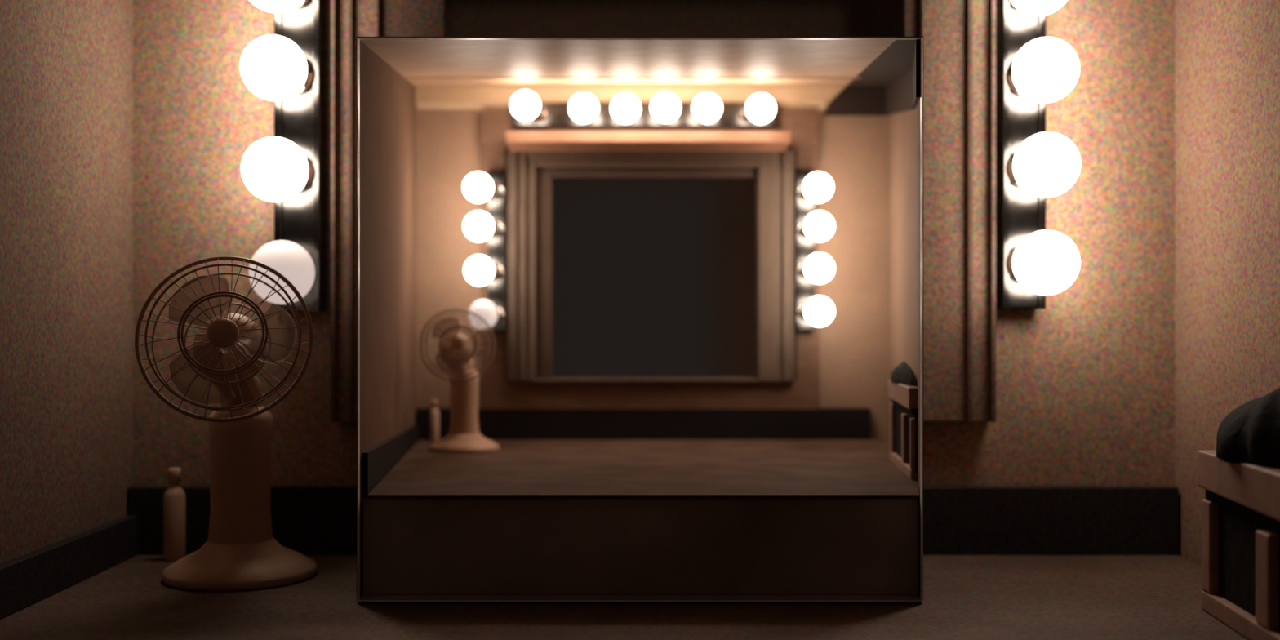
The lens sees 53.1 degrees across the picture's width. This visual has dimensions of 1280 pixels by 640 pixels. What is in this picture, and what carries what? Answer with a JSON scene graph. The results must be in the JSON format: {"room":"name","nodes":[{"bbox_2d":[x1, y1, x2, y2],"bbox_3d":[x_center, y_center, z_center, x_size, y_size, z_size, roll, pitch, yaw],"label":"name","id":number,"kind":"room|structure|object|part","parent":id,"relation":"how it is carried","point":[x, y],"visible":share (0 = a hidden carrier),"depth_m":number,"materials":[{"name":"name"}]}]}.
{"room":"backstage room","nodes":[
{"label":"backstage room","id":0,"kind":"room"},
{"bbox_2d":[0,0,132,564],"bbox_3d":[-0.783,-0.040,0.350,0.060,2.350,3.100,0,0,0],"label":"wall","id":1,"kind":"structure","parent":0,"point":[66,65],"depth_m":1.67,"materials":[{"name":"brown paint"}]},
{"bbox_2d":[356,36,415,601],"bbox_3d":[-0.370,-0.035,1.905,0.004,0.756,0.693,0,0,-4],"label":"wall","id":2,"kind":"structure","parent":0,"point":[387,99],"depth_m":1.80,"materials":[{"name":"brown paint"}]},
{"bbox_2d":[356,37,922,603],"bbox_3d":[0.000,0.000,1.555,0.689,0.689,0.008,0,0,0],"label":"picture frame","id":3,"kind":"object","parent":2,"relation":"attached to","point":[358,38],"depth_m":1.55,"materials":[{"name":"mirror glass"},{"name":"polished metal"}]},
{"bbox_2d":[356,36,896,86],"bbox_3d":[-0.019,-0.377,1.905,0.758,0.072,0.691,0,0,0],"label":"ceiling","id":4,"kind":"structure","parent":0,"point":[423,63],"depth_m":1.82,"materials":[{"name":"beige paint"}]},
{"bbox_2d":[360,594,919,599],"bbox_3d":[0.000,0.340,1.905,0.682,0.002,0.691,0,0,0],"label":"frame","id":5,"kind":"structure","parent":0,"point":[366,597],"depth_m":1.56,"materials":[{"name":"metal"}]},
{"bbox_2d":[362,408,919,594],"bbox_3d":[0.021,0.246,1.910,0.828,0.184,0.676,0,0,0],"label":"countertop","id":6,"kind":"structure","parent":5,"relation":"on","point":[569,501],"depth_m":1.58,"materials":[{"name":"brown laminate"}]},
{"bbox_2d":[430,399,439,441],"bbox_3d":[-0.354,0.174,2.210,0.016,0.072,0.016,0,0,0],"label":"bottle","id":7,"kind":"object","parent":6,"relation":"on","point":[434,412],"visible":0.98,"depth_m":2.20,"materials":[{"name":"beige plastic"}]},
{"bbox_2d":[419,308,499,453],"bbox_3d":[-0.284,0.097,2.049,0.119,0.230,0.186,0,0,0],"label":"desk fan","id":8,"kind":"object","parent":6,"relation":"on","point":[455,358],"visible":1,"depth_m":2.00,"materials":[{"name":"beige plastic"}]},
{"bbox_3d":[-0.299,0.015,1.982,0.043,0.039,0.008,0,0,5],"label":"blade","id":9,"kind":"part","parent":8,"relation":"part of","materials":[{"name":"beige"}]},
{"bbox_3d":[-0.294,0.062,1.971,0.042,0.043,0.010,0,0,-32],"label":"blade","id":10,"kind":"part","parent":8,"relation":"part of","materials":[{"name":"beige"}]},
{"bbox_3d":[-0.256,0.036,1.986,0.040,0.043,0.023,0,0,0],"label":"blade","id":11,"kind":"part","parent":8,"relation":"part of","materials":[{"name":"beige"}]},
{"bbox_2d":[888,379,918,479],"bbox_3d":[0.377,0.153,1.833,0.015,0.124,0.238,0,0,4],"label":"case","id":12,"kind":"object","parent":6,"relation":"on","point":[904,406],"visible":0.96,"depth_m":1.79,"materials":[{"name":"black wood"}]},
{"bbox_3d":[0.377,0.105,1.833,0.015,0.029,0.238,0,0,4],"label":"lid","id":13,"kind":"part","parent":12,"relation":"part of","materials":[{"name":"brown wood"}]},
{"bbox_3d":[0.378,0.171,1.832,0.013,0.088,0.236,0,0,4],"label":"frame","id":14,"kind":"part","parent":12,"relation":"part of","materials":[{"name":"brown wood"}]},
{"bbox_2d":[890,361,917,386],"bbox_3d":[0.378,0.075,1.829,0.019,0.032,0.175,0,0,0],"label":"folded cloth","id":15,"kind":"object","parent":12,"relation":"on","point":[903,374],"visible":0.97,"depth_m":1.80,"materials":[{"name":"black fabric"}]},
{"bbox_3d":[0.381,0.170,1.827,0.006,0.087,0.227,0,0,4],"label":"panel","id":16,"kind":"part","parent":12,"relation":"part of","materials":[{"name":"black wood"}]},
{"bbox_2d":[415,88,888,439],"bbox_3d":[0.021,-0.035,2.256,0.839,0.756,0.012,0,0,0],"label":"wall","id":17,"kind":"structure","parent":0,"point":[853,150],"depth_m":2.25,"materials":[{"name":"beige paint"}]},
{"bbox_2d":[415,86,844,109],"bbox_3d":[-0.017,-0.389,2.241,0.750,0.039,0.015,0,0,0],"label":"trim","id":18,"kind":"structure","parent":17,"relation":"attached to","point":[426,97],"depth_m":2.24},
{"bbox_2d":[416,408,871,439],"bbox_3d":[0.006,0.182,2.242,0.794,0.056,0.012,0,0,0],"label":"backsplash","id":19,"kind":"structure","parent":17,"relation":"attached to","point":[820,423],"depth_m":2.24,"materials":[{"name":"black wood"}]},
{"bbox_2d":[480,111,818,408],"bbox_3d":[0.017,-0.104,2.212,0.592,0.520,0.073,0,0,0],"label":"wall mirror","id":20,"kind":"object","parent":17,"relation":"attached to","point":[648,268],"visible":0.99,"depth_m":2.24,"materials":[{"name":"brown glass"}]},
{"bbox_2d":[463,170,505,330],"bbox_3d":[-0.265,-0.120,2.180,0.062,0.277,0.110,0,0,0],"label":"vanity light","id":21,"kind":"object","parent":20,"relation":"attached to","point":[478,187],"visible":0.97,"depth_m":2.15,"materials":[{"name":"white glass"}]},
{"bbox_3d":[-0.271,-0.157,2.156,0.049,0.049,0.061,0,0,0],"label":"bulb","id":22,"kind":"part","parent":21,"relation":"part of","materials":[{"name":"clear glass"}]},
{"bbox_3d":[-0.272,-0.223,2.156,0.049,0.049,0.061,0,0,0],"label":"bulb","id":23,"kind":"part","parent":21,"relation":"part of","materials":[{"name":"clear glass"}]},
{"bbox_3d":[-0.270,-0.083,2.156,0.049,0.049,0.061,0,0,0],"label":"bulb","id":24,"kind":"part","parent":21,"relation":"part of","materials":[{"name":"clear glass"}]},
{"bbox_3d":[-0.263,-0.009,2.156,0.049,0.049,0.061,0,0,0],"label":"bulb","id":25,"kind":"part","parent":21,"relation":"part of","materials":[{"name":"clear glass"}]},
{"bbox_3d":[-0.249,-0.120,2.224,0.028,0.277,0.022,0,0,0],"label":"mounting plate","id":26,"kind":"part","parent":21,"relation":"part of","materials":[{"name":"silver metal"}]},
{"bbox_2d":[490,219,503,238],"bbox_3d":[-0.256,-0.157,2.197,0.032,0.032,0.040,0,0,18],"label":"socket","id":27,"kind":"object","parent":21,"relation":"attached to","point":[498,224],"depth_m":2.21,"materials":[{"name":"silver metal"}]},
{"bbox_2d":[490,182,503,199],"bbox_3d":[-0.256,-0.223,2.197,0.032,0.032,0.040,0,0,19],"label":"socket","id":28,"kind":"object","parent":21,"relation":"attached to","point":[497,193],"depth_m":2.21,"materials":[{"name":"silver metal"}]},
{"bbox_2d":[491,262,503,280],"bbox_3d":[-0.255,-0.083,2.197,0.032,0.032,0.040,0,0,17],"label":"socket","id":29,"kind":"object","parent":21,"relation":"attached to","point":[498,275],"depth_m":2.21,"materials":[{"name":"silver metal"}]},
{"bbox_2d":[495,305,504,323],"bbox_3d":[-0.253,-0.009,2.197,0.032,0.032,0.038,0,0,12],"label":"socket","id":30,"kind":"object","parent":21,"relation":"attached to","point":[500,308],"depth_m":2.21,"materials":[{"name":"silver metal"}]},
{"bbox_2d":[511,90,778,127],"bbox_3d":[0.010,-0.355,2.173,0.460,0.054,0.125,0,0,0],"label":"vanity light","id":31,"kind":"object","parent":20,"relation":"attached to","point":[665,110],"visible":1,"depth_m":2.13,"materials":[{"name":"white glass"}]},
{"bbox_3d":[-0.191,-0.358,2.141,0.049,0.049,0.060,0,0,0],"label":"bulb","id":32,"kind":"part","parent":31,"relation":"part of","materials":[{"name":"white glass"}]},
{"bbox_2d":[531,105,546,121],"bbox_3d":[-0.181,-0.357,2.190,0.031,0.031,0.053,0,0,11],"label":"socket","id":33,"kind":"object","parent":31,"relation":"attached to","point":[541,116],"depth_m":2.21,"materials":[{"name":"silver metal"}]},
{"bbox_3d":[-0.094,-0.353,2.141,0.049,0.049,0.060,0,0,0],"label":"bulb","id":34,"kind":"part","parent":31,"relation":"part of","materials":[{"name":"white glass"}]},
{"bbox_3d":[-0.024,-0.353,2.141,0.049,0.049,0.060,0,0,0],"label":"bulb","id":35,"kind":"part","parent":31,"relation":"part of","materials":[{"name":"white glass"}]},
{"bbox_3d":[0.010,-0.356,2.224,0.460,0.039,0.022,0,0,0],"label":"mounting plate","id":36,"kind":"part","parent":31,"relation":"part of","materials":[{"name":"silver metal"}]},
{"bbox_3d":[0.043,-0.354,2.141,0.049,0.049,0.060,0,0,0],"label":"bulb","id":37,"kind":"part","parent":31,"relation":"part of","materials":[{"name":"white glass"}]},
{"bbox_3d":[0.112,-0.353,2.141,0.049,0.049,0.060,0,0,0],"label":"bulb","id":38,"kind":"part","parent":31,"relation":"part of","materials":[{"name":"white glass"}]},
{"bbox_2d":[740,104,753,121],"bbox_3d":[0.192,-0.357,2.190,0.031,0.031,0.054,0,0,-10],"label":"socket","id":39,"kind":"object","parent":31,"relation":"attached to","point":[744,116],"depth_m":2.21,"materials":[{"name":"silver metal"}]},
{"bbox_3d":[0.202,-0.353,2.141,0.049,0.049,0.060,0,0,0],"label":"bulb","id":40,"kind":"part","parent":31,"relation":"part of","materials":[{"name":"white glass"}]},
{"bbox_3d":[0.019,-0.094,2.233,0.500,0.402,0.031,0,0,0],"label":"frame","id":41,"kind":"part","parent":20,"relation":"part of","materials":[{"name":"brown wood"}]},
{"bbox_2d":[551,177,756,377],"bbox_3d":[0.025,-0.075,2.245,0.358,0.350,0.008,0,0,0],"label":"mirror glass","id":42,"kind":"object","parent":20,"relation":"attached to","point":[652,277],"depth_m":2.24,"materials":[{"name":"grey mirror"}]},
{"bbox_2d":[795,170,834,330],"bbox_3d":[0.299,-0.120,2.180,0.054,0.277,0.110,0,0,0],"label":"vanity light","id":43,"kind":"object","parent":20,"relation":"attached to","point":[811,187],"visible":1,"depth_m":2.14,"materials":[{"name":"white glass"}]},
{"bbox_2d":[797,302,807,320],"bbox_3d":[0.291,-0.015,2.197,0.032,0.032,0.038,0,0,-12],"label":"socket","id":44,"kind":"object","parent":43,"relation":"attached to","point":[801,306],"depth_m":2.21,"materials":[{"name":"silver metal"}]},
{"bbox_2d":[797,260,808,279],"bbox_3d":[0.291,-0.087,2.197,0.032,0.032,0.038,0,0,-12],"label":"socket","id":45,"kind":"object","parent":43,"relation":"attached to","point":[801,264],"depth_m":2.21,"materials":[{"name":"silver metal"}]},
{"bbox_2d":[797,219,808,238],"bbox_3d":[0.291,-0.157,2.197,0.032,0.032,0.038,0,0,-12],"label":"socket","id":46,"kind":"object","parent":43,"relation":"attached to","point":[802,233],"depth_m":2.21,"materials":[{"name":"silver metal"}]},
{"bbox_2d":[797,182,809,199],"bbox_3d":[0.290,-0.223,2.198,0.032,0.032,0.037,0,0,-11],"label":"socket","id":47,"kind":"object","parent":43,"relation":"attached to","point":[801,195],"depth_m":2.21,"materials":[{"name":"silver metal"}]},
{"bbox_3d":[0.287,-0.120,2.224,0.030,0.277,0.022,0,0,0],"label":"mounting plate","id":48,"kind":"part","parent":43,"relation":"part of","materials":[{"name":"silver metal"}]},
{"bbox_3d":[0.299,-0.223,2.156,0.049,0.049,0.061,0,0,0],"label":"bulb","id":49,"kind":"part","parent":43,"relation":"part of","materials":[{"name":"white glass"}]},
{"bbox_3d":[0.301,-0.015,2.156,0.049,0.049,0.061,0,0,0],"label":"bulb","id":50,"kind":"part","parent":43,"relation":"part of","materials":[{"name":"white glass"}]},
{"bbox_3d":[0.301,-0.087,2.156,0.049,0.049,0.061,0,0,0],"label":"bulb","id":51,"kind":"part","parent":43,"relation":"part of","materials":[{"name":"white glass"}]},
{"bbox_3d":[0.301,-0.157,2.156,0.049,0.049,0.061,0,0,0],"label":"bulb","id":52,"kind":"part","parent":43,"relation":"part of","materials":[{"name":"white glass"}]},
{"bbox_2d":[132,0,1174,486],"bbox_3d":[0.020,-0.040,1.925,1.667,2.350,0.050,0,0,0],"label":"wall","id":53,"kind":"structure","parent":0,"point":[1085,381],"depth_m":1.90,"materials":[{"name":"beige paint"}]},
{"bbox_2d":[240,0,326,312],"bbox_3d":[-0.513,-0.286,1.834,0.102,0.549,0.130,0,0,0],"label":"vanity light","id":54,"kind":"object","parent":53,"relation":"attached to","point":[287,67],"visible":0.91,"depth_m":1.85,"materials":[{"name":"white glass"}]},
{"bbox_3d":[-0.519,-0.357,1.825,0.091,0.091,0.111,0,0,0],"label":"bulb","id":55,"kind":"part","parent":54,"relation":"part of","materials":[{"name":"white glass"}]},
{"bbox_3d":[-0.518,-0.213,1.825,0.091,0.091,0.112,0,0,0],"label":"bulb","id":56,"kind":"part","parent":54,"relation":"part of","materials":[{"name":"white glass"}]},
{"bbox_3d":[-0.518,-0.483,1.825,0.091,0.091,0.111,0,0,0],"label":"bulb","id":57,"kind":"part","parent":54,"relation":"part of","materials":[{"name":"white glass"}]},
{"bbox_3d":[-0.507,-0.068,1.826,0.091,0.091,0.113,0,0,0],"label":"bulb","id":58,"kind":"part","parent":54,"relation":"part of","materials":[{"name":"white glass"}]},
{"bbox_3d":[-0.498,-0.286,1.877,0.066,0.549,0.043,0,0,0],"label":"mounting plate","id":59,"kind":"part","parent":54,"relation":"part of","materials":[{"name":"black metal"}]},
{"bbox_2d":[294,0,308,7],"bbox_3d":[-0.497,-0.483,1.863,0.058,0.058,0.031,0,0,24],"label":"socket","id":60,"kind":"object","parent":54,"relation":"attached to","point":[303,3],"depth_m":1.85,"materials":[{"name":"silver metal"}]},
{"bbox_2d":[295,56,313,93],"bbox_3d":[-0.497,-0.357,1.863,0.058,0.058,0.030,0,0,24],"label":"socket","id":61,"kind":"object","parent":54,"relation":"attached to","point":[307,87],"depth_m":1.85,"materials":[{"name":"silver metal"}]},
{"bbox_2d":[298,155,313,192],"bbox_3d":[-0.497,-0.213,1.864,0.058,0.058,0.031,0,0,23],"label":"socket","id":62,"kind":"object","parent":54,"relation":"attached to","point":[308,187],"depth_m":1.85,"materials":[{"name":"silver metal"}]},
{"bbox_2d":[128,485,1178,555],"bbox_3d":[0.019,0.295,1.887,1.541,0.100,0.022,0,0,0],"label":"backsplash","id":63,"kind":"structure","parent":53,"relation":"attached to","point":[306,520],"depth_m":1.88,"materials":[{"name":"black wood"}]},
{"bbox_2d":[330,0,995,422],"bbox_3d":[0.034,-0.242,1.881,0.970,0.782,0.037,0,0,0],"label":"wall mirror","id":64,"kind":"object","parent":53,"relation":"attached to","point":[959,36],"visible":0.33,"depth_m":1.87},
{"bbox_3d":[-0.447,-0.242,1.867,0.006,0.782,0.010,0,0,0],"label":"edge moulding","id":65,"kind":"part","parent":64,"relation":"part of","materials":[{"name":"brown wood"}]},
{"bbox_3d":[-0.423,-0.242,1.869,0.005,0.782,0.006,0,0,0],"label":"edge moulding","id":66,"kind":"part","parent":64,"relation":"part of","materials":[{"name":"brown wood"}]},
{"bbox_2d":[444,0,903,36],"bbox_3d":[0.050,-0.491,1.891,0.675,0.164,0.015,0,0,0],"label":"mirror glass","id":67,"kind":"object","parent":64,"relation":"attached to","point":[463,18],"depth_m":1.88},
{"bbox_3d":[0.482,-0.242,1.869,0.006,0.782,0.006,0,0,0],"label":"edge moulding","id":68,"kind":"part","parent":64,"relation":"part of","materials":[{"name":"brown wood"}]},
{"bbox_3d":[0.515,-0.242,1.867,0.006,0.782,0.010,0,0,0],"label":"edge moulding","id":69,"kind":"part","parent":64,"relation":"part of","materials":[{"name":"brown wood"}]},
{"bbox_2d":[995,0,1080,309],"bbox_3d":[0.572,-0.288,1.834,0.100,0.544,0.130,0,0,0],"label":"vanity light","id":70,"kind":"object","parent":53,"relation":"attached to","point":[1033,69],"visible":1,"depth_m":1.82,"materials":[{"name":"white glass"}]},
{"bbox_2d":[1007,245,1019,282],"bbox_3d":[0.557,-0.081,1.864,0.058,0.058,0.032,0,0,-21],"label":"socket","id":71,"kind":"object","parent":70,"relation":"attached to","point":[1011,277],"depth_m":1.85,"materials":[{"name":"silver metal"}]},
{"bbox_2d":[1007,151,1022,187],"bbox_3d":[0.557,-0.220,1.864,0.058,0.058,0.031,0,0,-21],"label":"socket","id":72,"kind":"object","parent":70,"relation":"attached to","point":[1012,182],"depth_m":1.85,"materials":[{"name":"silver metal"}]},
{"bbox_2d":[1007,59,1022,95],"bbox_3d":[0.557,-0.354,1.864,0.058,0.058,0.032,0,0,-20],"label":"socket","id":73,"kind":"object","parent":70,"relation":"attached to","point":[1012,90],"depth_m":1.85,"materials":[{"name":"silver metal"}]},
{"bbox_3d":[0.558,-0.288,1.877,0.062,0.544,0.043,0,0,0],"label":"mounting plate","id":74,"kind":"part","parent":70,"relation":"part of","materials":[{"name":"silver metal"}]},
{"bbox_3d":[0.567,-0.478,1.826,0.091,0.091,0.113,0,0,0],"label":"bulb","id":75,"kind":"part","parent":70,"relation":"part of","materials":[{"name":"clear glass"}]},
{"bbox_3d":[0.575,-0.354,1.826,0.091,0.091,0.112,0,0,0],"label":"bulb","id":76,"kind":"part","parent":70,"relation":"part of","materials":[{"name":"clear glass"}]},
{"bbox_3d":[0.576,-0.081,1.826,0.091,0.091,0.112,0,0,0],"label":"bulb","id":77,"kind":"part","parent":70,"relation":"part of","materials":[{"name":"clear glass"}]},
{"bbox_3d":[0.576,-0.220,1.825,0.091,0.091,0.112,0,0,0],"label":"bulb","id":78,"kind":"part","parent":70,"relation":"part of","materials":[{"name":"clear glass"}]},
{"bbox_2d":[822,36,923,115],"bbox_3d":[0.376,-0.342,1.905,0.129,0.142,0.691,0,0,0],"label":"ceiling","id":79,"kind":"structure","parent":0,"point":[889,84],"depth_m":2.07,"materials":[{"name":"brown paint"}]},
{"bbox_2d":[888,40,923,601],"bbox_3d":[0.402,-0.033,1.903,0.026,0.752,0.698,0,0,8],"label":"wall","id":80,"kind":"structure","parent":0,"point":[904,127],"depth_m":2.02,"materials":[{"name":"beige paint"}]},
{"bbox_2d":[1174,0,1279,564],"bbox_3d":[0.824,-0.040,0.350,0.060,2.350,3.100,0,0,0],"label":"wall","id":81,"kind":"structure","parent":0,"point":[1227,52],"depth_m":1.75,"materials":[{"name":"beige paint"}]},
{"bbox_3d":[0.020,1.165,0.375,1.667,0.060,3.150,0,0,0],"label":"floor","id":82,"kind":"structure","parent":0,"visible":0},
{"bbox_2d":[0,485,1248,639],"bbox_3d":[0.020,0.690,1.489,1.543,0.890,0.818,0,0,0],"label":"countertop","id":83,"kind":"structure","parent":82,"relation":"on","point":[1001,562],"depth_m":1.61,"materials":[{"name":"brown laminate"}]},
{"bbox_2d":[163,467,185,561],"bbox_3d":[-0.669,0.279,1.840,0.030,0.132,0.030,0,0,0],"label":"bottle","id":84,"kind":"object","parent":83,"relation":"on","point":[174,497],"visible":0.97,"depth_m":1.83,"materials":[{"name":"beige plastic"}]},
{"bbox_2d":[134,256,317,591],"bbox_3d":[-0.525,0.132,1.688,0.223,0.426,0.263,0,0,0],"label":"desk fan","id":85,"kind":"object","parent":83,"relation":"on","point":[241,552],"visible":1,"depth_m":1.63,"materials":[{"name":"beige plastic"}]},
{"bbox_3d":[-0.550,-0.021,1.605,0.078,0.072,0.014,0,0,5],"label":"blade","id":86,"kind":"part","parent":85,"relation":"part of","materials":[{"name":"beige"}]},
{"bbox_3d":[-0.541,0.065,1.583,0.077,0.078,0.019,0,0,-32],"label":"blade","id":87,"kind":"part","parent":85,"relation":"part of","materials":[{"name":"beige"}]},
{"bbox_3d":[-0.470,0.018,1.611,0.073,0.078,0.042,0,0,0],"label":"blade","id":88,"kind":"part","parent":85,"relation":"part of","materials":[{"name":"beige"}]},
{"bbox_2d":[1197,449,1279,639],"bbox_3d":[0.710,0.250,1.377,0.119,0.190,0.295,0,0,6],"label":"case","id":89,"kind":"object","parent":83,"relation":"on","point":[1241,506],"visible":1,"depth_m":1.41,"materials":[{"name":"black wood"}]},
{"bbox_3d":[0.710,0.179,1.377,0.119,0.048,0.295,0,0,6],"label":"lid","id":90,"kind":"part","parent":89,"relation":"part of","materials":[{"name":"brown wood"}]},
{"bbox_2d":[1215,386,1279,468],"bbox_3d":[0.706,0.112,1.401,0.158,0.088,0.157,0,0,-43],"label":"folded cloth","id":91,"kind":"object","parent":89,"relation":"on","point":[1250,433],"visible":1,"depth_m":1.38,"materials":[{"name":"black fabric"}]},
{"bbox_3d":[0.716,0.279,1.367,0.105,0.131,0.278,0,0,6],"label":"panel","id":92,"kind":"part","parent":89,"relation":"part of","materials":[{"name":"black wood"}]}
]}

